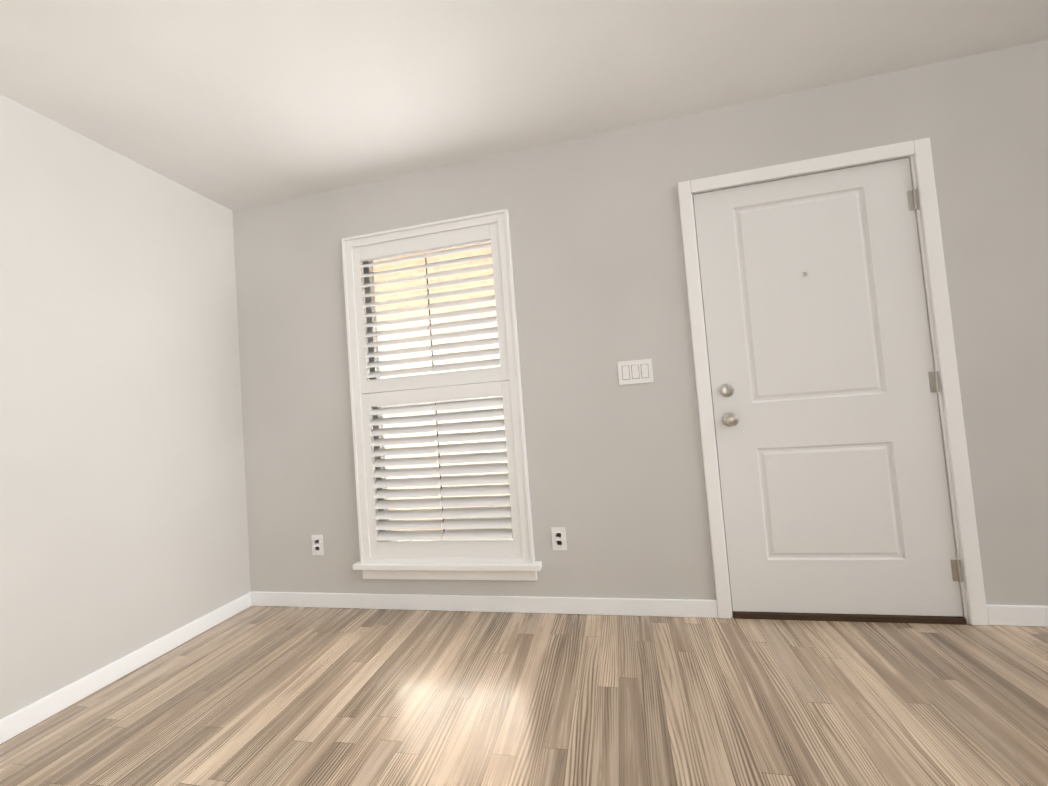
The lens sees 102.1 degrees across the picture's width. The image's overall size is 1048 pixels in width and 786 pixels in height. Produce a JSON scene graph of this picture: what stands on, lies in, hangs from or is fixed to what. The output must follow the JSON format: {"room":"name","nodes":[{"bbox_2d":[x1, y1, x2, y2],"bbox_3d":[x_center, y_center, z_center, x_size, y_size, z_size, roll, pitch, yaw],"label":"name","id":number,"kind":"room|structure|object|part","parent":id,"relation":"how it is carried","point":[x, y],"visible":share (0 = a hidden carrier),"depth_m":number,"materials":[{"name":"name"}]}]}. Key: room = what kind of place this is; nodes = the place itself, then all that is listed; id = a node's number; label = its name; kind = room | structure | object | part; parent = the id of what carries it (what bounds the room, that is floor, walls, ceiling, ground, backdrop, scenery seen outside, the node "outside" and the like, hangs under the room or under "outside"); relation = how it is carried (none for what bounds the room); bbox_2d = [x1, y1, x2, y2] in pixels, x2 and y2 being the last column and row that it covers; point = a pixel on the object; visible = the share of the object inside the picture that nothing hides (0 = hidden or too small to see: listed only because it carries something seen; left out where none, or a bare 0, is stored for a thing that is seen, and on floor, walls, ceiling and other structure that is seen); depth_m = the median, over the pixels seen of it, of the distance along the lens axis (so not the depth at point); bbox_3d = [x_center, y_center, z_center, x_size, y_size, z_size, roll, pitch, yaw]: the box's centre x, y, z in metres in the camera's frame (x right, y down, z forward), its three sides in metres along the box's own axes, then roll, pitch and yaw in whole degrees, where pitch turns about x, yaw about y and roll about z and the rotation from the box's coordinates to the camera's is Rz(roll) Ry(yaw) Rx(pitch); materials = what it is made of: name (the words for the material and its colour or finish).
{"room":"empty living room","nodes":[
{"label":"empty living room","id":0,"kind":"room"},
{"bbox_2d":[0,94,250,718],"bbox_3d":[-2.601,-0.023,-0.989,0.150,2.434,7.700,-5,-3,12],"label":"wall","id":1,"kind":"structure","parent":0,"point":[123,520],"depth_m":1.92,"materials":[{"name":"paint"}]},
{"bbox_2d":[0,592,250,743],"bbox_3d":[-2.431,1.142,-1.057,0.014,0.082,7.400,-5,-3,12],"label":"baseboard","id":2,"kind":"structure","parent":1,"relation":"attached to","point":[12,725],"depth_m":1.83,"materials":[{"name":"white paint"}]},
{"bbox_2d":[0,606,1047,785],"bbox_3d":[0.101,1.016,-1.607,5.500,0.100,7.700,-5,-3,12],"label":"floor","id":3,"kind":"structure","parent":0,"point":[278,696],"depth_m":1.49,"materials":[{"name":"brown wood"}]},
{"bbox_2d":[732,611,966,624],"bbox_3d":[1.441,1.005,1.960,0.909,0.024,0.162,-5,-3,12],"label":"threshold","id":4,"kind":"object","parent":3,"relation":"on","point":[957,620],"visible":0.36,"depth_m":1.88,"materials":[{"name":"brown wood"}]},
{"bbox_2d":[0,0,1047,210],"bbox_3d":[-0.092,-1.509,-1.498,5.500,0.100,7.700,-5,-3,12],"label":"ceiling","id":5,"kind":"structure","parent":0,"point":[232,105],"depth_m":1.72,"materials":[{"name":"paint"}]},
{"bbox_2d":[233,40,1047,605],"bbox_3d":[0.883,-0.155,2.119,5.350,2.434,0.150,-5,-3,12],"label":"wall","id":6,"kind":"structure","parent":0,"point":[617,486],"depth_m":2.12,"materials":[{"name":"paint"}]},
{"bbox_2d":[311,535,323,554],"bbox_3d":[-1.202,0.885,2.466,0.072,0.116,0.008,-5,-3,12],"label":"electrical outlet","id":7,"kind":"object","parent":6,"relation":"attached to","point":[317,545],"visible":1,"depth_m":2.46,"materials":[{"name":"white plastic"}]},
{"bbox_2d":[341,209,534,563],"bbox_3d":[-0.487,-0.009,2.373,0.990,1.850,0.150,-5,-3,12],"label":"window","id":8,"kind":"structure","parent":6,"relation":"in","point":[493,227],"depth_m":2.33,"materials":[{"name":"white paint"}]},
{"bbox_2d":[360,243,499,377],"bbox_3d":[-0.530,-0.449,2.347,0.778,0.676,0.054,-5,-3,12],"label":"louvres","id":9,"kind":"object","parent":8,"relation":"attached to","point":[467,354],"visible":1,"depth_m":2.33,"materials":[{"name":"white paint"}]},
{"bbox_3d":[-0.531,-0.454,2.347,0.882,0.850,0.030,-5,-3,12],"label":"shutter panel","id":10,"kind":"part","parent":8,"relation":"part of","materials":[{"name":"white paint"}]},
{"bbox_3d":[-0.476,-0.001,2.422,0.870,1.760,0.050,-5,-3,12],"label":"window sash","id":11,"kind":"part","parent":8,"relation":"part of","materials":[{"name":"white wood"}]},
{"bbox_2d":[369,397,512,540],"bbox_3d":[-0.464,0.422,2.309,0.778,0.738,0.054,-5,-3,12],"label":"louvres","id":12,"kind":"object","parent":8,"relation":"attached to","point":[465,522],"visible":0.92,"depth_m":2.30,"materials":[{"name":"white paint"}]},
{"bbox_3d":[-0.463,0.427,2.309,0.882,0.913,0.030,-5,-3,12],"label":"shutter panel","id":13,"kind":"part","parent":8,"relation":"part of","materials":[{"name":"white paint"}]},
{"bbox_2d":[353,561,541,580],"bbox_3d":[-0.427,0.958,2.267,1.060,0.095,0.062,-5,-3,12],"label":"window sill","id":14,"kind":"structure","parent":6,"relation":"attached to","point":[476,571],"depth_m":2.25,"materials":[{"name":"white paint"}]},
{"bbox_2d":[251,591,717,617],"bbox_3d":[-0.370,1.128,2.274,2.630,0.082,0.014,-5,-3,12],"label":"baseboard","id":15,"kind":"structure","parent":6,"relation":"attached to","point":[702,608],"depth_m":2.22,"materials":[{"name":"white paint"}]},
{"bbox_2d":[551,527,566,549],"bbox_3d":[0.179,0.746,2.168,0.072,0.116,0.008,-5,-3,12],"label":"electrical outlet","id":16,"kind":"object","parent":6,"relation":"attached to","point":[558,538],"visible":1,"depth_m":2.17,"materials":[{"name":"white plastic"}]},
{"bbox_2d":[617,359,653,384],"bbox_3d":[0.554,-0.105,2.107,0.165,0.116,0.009,-5,-3,12],"label":"switch plate","id":17,"kind":"object","parent":6,"relation":"attached to","point":[635,371],"visible":1,"depth_m":2.10,"materials":[{"name":"white plastic"}]},
{"bbox_2d":[693,158,962,615],"bbox_3d":[1.354,-0.011,1.961,0.908,2.008,0.044,-5,-3,12],"label":"door","id":18,"kind":"structure","parent":6,"relation":"in","point":[833,482],"depth_m":1.93,"materials":[{"name":"white paint"}]},
{"bbox_2d":[720,384,733,396],"bbox_3d":[0.967,-0.011,2.015,0.062,0.062,0.014,-5,-3,12],"label":"deadbolt","id":19,"kind":"object","parent":18,"relation":"attached to","point":[723,390],"depth_m":2.01,"materials":[{"name":"grey metal"}]},
{"bbox_2d":[677,138,988,624],"bbox_3d":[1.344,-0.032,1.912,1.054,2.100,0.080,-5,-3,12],"label":"door frame","id":20,"kind":"structure","parent":6,"relation":"in","point":[919,150],"depth_m":1.87,"materials":[{"name":"white paint"}]},
{"bbox_3d":[0.972,0.126,1.983,0.066,0.066,0.068,-5,-3,12],"label":"knob","id":21,"kind":"part","parent":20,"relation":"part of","materials":[{"name":"grey metal"}]},
{"bbox_3d":[1.785,-0.048,1.841,0.032,1.710,0.011,-5,-3,12],"label":"door hinges","id":22,"kind":"part","parent":20,"relation":"part of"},
{"bbox_2d":[986,604,1047,626],"bbox_3d":[2.676,0.867,1.616,1.516,0.082,0.014,-5,-3,12],"label":"baseboard","id":23,"kind":"structure","parent":6,"relation":"attached to","point":[1019,615],"depth_m":1.75,"materials":[{"name":"white paint"}]},
{"label":"outside","id":24,"kind":"structure","parent":0,"visible":0},
{"bbox_2d":[373,242,511,530],"bbox_3d":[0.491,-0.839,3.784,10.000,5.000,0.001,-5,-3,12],"label":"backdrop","id":25,"kind":"structure","parent":24,"point":[425,301],"depth_m":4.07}
]}

